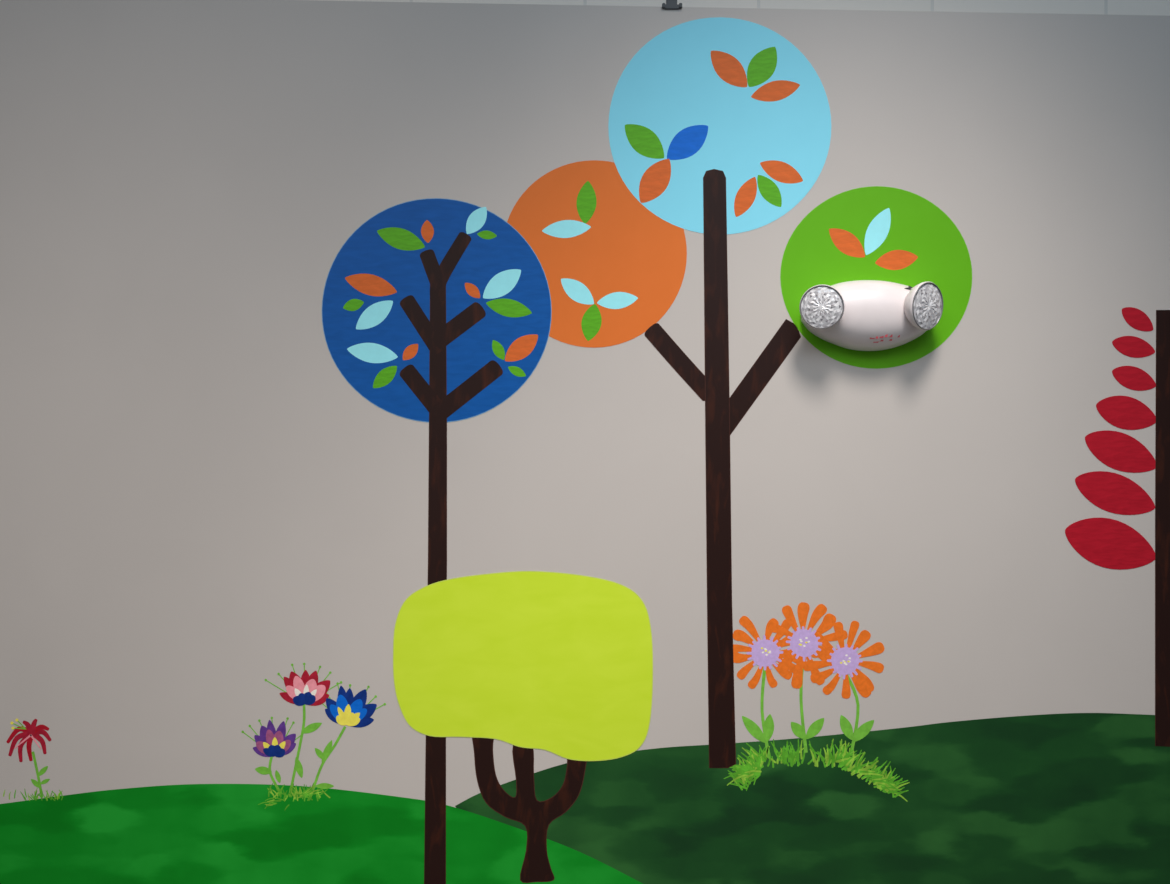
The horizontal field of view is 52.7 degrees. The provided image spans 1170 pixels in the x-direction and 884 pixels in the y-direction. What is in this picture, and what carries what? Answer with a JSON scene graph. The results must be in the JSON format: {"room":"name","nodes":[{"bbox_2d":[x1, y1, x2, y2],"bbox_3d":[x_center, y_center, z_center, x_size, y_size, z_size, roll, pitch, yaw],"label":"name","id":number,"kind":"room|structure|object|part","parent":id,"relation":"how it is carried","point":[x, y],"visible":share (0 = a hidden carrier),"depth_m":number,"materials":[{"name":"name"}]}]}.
{"room":"kindergarten playroom","nodes":[
{"label":"kindergarten playroom","id":0,"kind":"room"},
{"bbox_2d":[316,0,1169,15],"bbox_3d":[0.000,0.100,2.771,5.200,3.600,0.098,0,0,0],"label":"ceiling","id":1,"kind":"structure","parent":0,"point":[1104,7],"depth_m":2.72,"materials":[{"name":"white paint"}]},
{"bbox_2d":[0,0,1169,807],"bbox_3d":[0.000,0.447,2.660,5.200,2.907,0.120,0,0,0],"label":"wall","id":2,"kind":"structure","parent":1,"relation":"attached to","point":[198,505],"depth_m":2.60,"materials":[{"name":"paint"}]},
{"bbox_2d":[3,789,62,800],"bbox_3d":[-1.214,0.775,2.600,0.133,0.029,0.001,0,0,0],"label":"grass tuft","id":3,"kind":"object","parent":2,"relation":"attached to","point":[34,796],"visible":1,"depth_m":2.60,"materials":[{"name":"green paint"}]},
{"bbox_2d":[258,783,329,810],"bbox_3d":[-0.640,0.780,2.600,0.160,0.062,0.001,0,0,0],"label":"grass tuft","id":4,"kind":"object","parent":2,"relation":"attached to","point":[307,792],"visible":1,"depth_m":2.60,"materials":[{"name":"green paint"}]},
{"bbox_2d":[0,784,642,883],"bbox_3d":[-0.926,1.254,2.600,3.304,1.004,0.001,0,0,0],"label":"hill","id":5,"kind":"object","parent":2,"relation":"attached to","point":[186,833],"visible":1,"depth_m":2.60,"materials":[{"name":"green paint"}]},
{"bbox_2d":[6,719,50,795],"bbox_3d":[-1.223,0.695,2.600,0.099,0.174,0.001,0,0,0],"label":"flower","id":6,"kind":"object","parent":5,"relation":"attached to","point":[31,731],"visible":1,"depth_m":2.60,"materials":[{"name":"red paint"}]},
{"bbox_3d":[-1.204,0.732,2.600,0.025,0.102,0.001,0,0,0],"label":"stem","id":7,"kind":"part","parent":6,"relation":"part of","materials":[{"name":"green paint"}]},
{"bbox_2d":[242,717,302,790],"bbox_3d":[-0.683,0.688,2.599,0.146,0.168,0.001,0,0,0],"label":"flower","id":8,"kind":"object","parent":5,"relation":"attached to","point":[271,742],"visible":1,"depth_m":2.60,"materials":[{"name":"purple paint"}]},
{"bbox_3d":[-0.682,0.730,2.600,0.028,0.084,0.001,0,0,0],"label":"stem","id":9,"kind":"part","parent":8,"relation":"part of","materials":[{"name":"green paint"}]},
{"bbox_2d":[265,663,341,791],"bbox_3d":[-0.619,0.630,2.599,0.171,0.290,0.001,0,0,0],"label":"flower","id":10,"kind":"object","parent":5,"relation":"attached to","point":[306,689],"visible":1,"depth_m":2.60,"materials":[{"name":"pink paint"}]},
{"bbox_3d":[-0.633,0.674,2.600,0.037,0.203,0.001,0,0,0],"label":"stem","id":11,"kind":"part","parent":10,"relation":"part of","materials":[{"name":"green paint"}]},
{"bbox_2d":[313,682,385,790],"bbox_3d":[-0.519,0.648,2.599,0.164,0.238,0.001,0,0,0],"label":"flower","id":12,"kind":"object","parent":5,"relation":"attached to","point":[349,710],"visible":1,"depth_m":2.60,"materials":[{"name":"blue paint"}]},
{"bbox_3d":[-0.563,0.696,2.600,0.076,0.142,0.001,0,0,0],"label":"stem","id":13,"kind":"part","parent":12,"relation":"part of","materials":[{"name":"green paint"}]},
{"bbox_2d":[322,198,551,883],"bbox_3d":[-0.326,0.296,2.599,0.506,1.665,0.001,0,0,0],"label":"tree","id":14,"kind":"object","parent":2,"relation":"attached to","point":[436,311],"visible":1,"depth_m":2.60,"materials":[{"name":"blue paint"}]},
{"bbox_3d":[-0.326,-0.289,2.600,0.506,0.494,0.001,0,0,0],"label":"crown","id":15,"kind":"part","parent":14,"relation":"part of","materials":[{"name":"paint"}]},
{"bbox_2d":[393,571,652,882],"bbox_3d":[-0.136,0.627,2.599,0.572,0.686,0.001,0,0,0],"label":"tree","id":16,"kind":"object","parent":2,"relation":"attached to","point":[561,664],"visible":1,"depth_m":2.60,"materials":[{"name":"green paint"}]},
{"bbox_3d":[-0.136,0.493,2.599,0.572,0.418,0.001,0,0,0],"label":"crown","id":17,"kind":"part","parent":16,"relation":"part of","materials":[{"name":"paint"}]},
{"bbox_2d":[662,0,681,8],"bbox_3d":[0.191,-0.969,2.621,0.044,0.036,0.058,0,0,0],"label":"metal clip","id":18,"kind":"object","parent":2,"relation":"attached to","point":[670,4],"visible":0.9,"depth_m":2.60,"materials":[{"name":"grey metal"}]},
{"bbox_2d":[507,17,971,767],"bbox_3d":[0.335,-0.108,2.599,1.035,1.651,0.001,0,0,0],"label":"tree","id":19,"kind":"object","parent":2,"relation":"attached to","point":[718,127],"visible":1,"depth_m":2.60,"materials":[{"name":"multicoloured paint"}]},
{"bbox_3d":[0.021,-0.414,2.600,0.407,0.412,0.001,0,0,0],"label":"crown","id":20,"kind":"part","parent":19,"relation":"part of","materials":[{"name":"orange paint"}]},
{"bbox_3d":[0.297,-0.695,2.600,0.491,0.478,0.001,0,0,0],"label":"crown","id":21,"kind":"part","parent":19,"relation":"part of","materials":[{"name":"blue paint"}]},
{"bbox_3d":[0.641,-0.362,2.600,0.422,0.402,0.001,0,0,0],"label":"crown","id":22,"kind":"part","parent":19,"relation":"part of","materials":[{"name":"green paint"}]},
{"bbox_2d":[455,713,1169,883],"bbox_3d":[1.146,1.176,2.600,2.864,1.160,0.001,0,0,0],"label":"hill","id":23,"kind":"object","parent":2,"relation":"attached to","point":[1066,798],"visible":1,"depth_m":2.60,"materials":[{"name":"green paint"}]},
{"bbox_2d":[733,616,805,757],"bbox_3d":[0.399,0.538,2.600,0.177,0.312,0.001,0,0,0],"label":"flower","id":24,"kind":"object","parent":23,"relation":"attached to","point":[764,653],"visible":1,"depth_m":2.60,"materials":[{"name":"orange paint"}]},
{"bbox_3d":[0.396,0.464,2.600,0.081,0.078,0.001,0,0,0],"label":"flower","id":25,"kind":"part","parent":24,"relation":"part of","materials":[{"name":"purple paint"}]},
{"bbox_3d":[0.397,0.592,2.600,0.022,0.206,0.001,0,0,0],"label":"stem","id":26,"kind":"part","parent":24,"relation":"part of","materials":[{"name":"green paint"}]},
{"bbox_2d":[766,602,847,752],"bbox_3d":[0.482,0.518,2.600,0.191,0.331,0.001,0,0,0],"label":"flower","id":27,"kind":"object","parent":23,"relation":"attached to","point":[803,643],"visible":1,"depth_m":2.60,"materials":[{"name":"orange paint"}]},
{"bbox_3d":[0.481,0.575,2.600,0.018,0.216,0.001,0,0,0],"label":"stem","id":28,"kind":"part","parent":27,"relation":"part of","materials":[{"name":"green paint"}]},
{"bbox_3d":[0.482,0.444,2.600,0.080,0.077,0.001,0,0,0],"label":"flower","id":29,"kind":"part","parent":27,"relation":"part of","materials":[{"name":"purple paint"}]},
{"bbox_2d":[803,621,884,755],"bbox_3d":[0.569,0.542,2.600,0.180,0.297,0.001,0,0,0],"label":"flower","id":30,"kind":"object","parent":23,"relation":"attached to","point":[844,661],"visible":1,"depth_m":2.60,"materials":[{"name":"orange paint"}]},
{"bbox_3d":[0.571,0.483,2.600,0.079,0.078,0.001,0,0,0],"label":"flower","id":31,"kind":"part","parent":30,"relation":"part of","materials":[{"name":"purple paint"}]},
{"bbox_3d":[0.586,0.597,2.600,0.035,0.187,0.001,0,0,0],"label":"stem","id":32,"kind":"part","parent":30,"relation":"part of","materials":[{"name":"green paint"}]},
{"bbox_2d":[724,739,909,800],"bbox_3d":[0.509,0.722,2.600,0.409,0.139,0.001,0,0,0],"label":"grass tuft","id":33,"kind":"object","parent":2,"relation":"attached to","point":[747,772],"visible":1,"depth_m":2.60,"materials":[{"name":"green paint"}]},
{"bbox_2d":[799,280,942,350],"bbox_3d":[0.615,-0.277,2.543,0.314,0.155,0.115,0,0,0],"label":"emergency light","id":34,"kind":"object","parent":2,"relation":"attached to","point":[859,315],"visible":1,"depth_m":2.52,"materials":[{"name":"white plastic"}]},
{"bbox_2d":[1065,307,1169,746],"bbox_3d":[1.185,0.187,2.599,0.258,0.968,0.001,0,0,0],"label":"tree","id":35,"kind":"object","parent":2,"relation":"attached to","point":[1109,543],"visible":1,"depth_m":2.60,"materials":[{"name":"red paint"}]}
]}

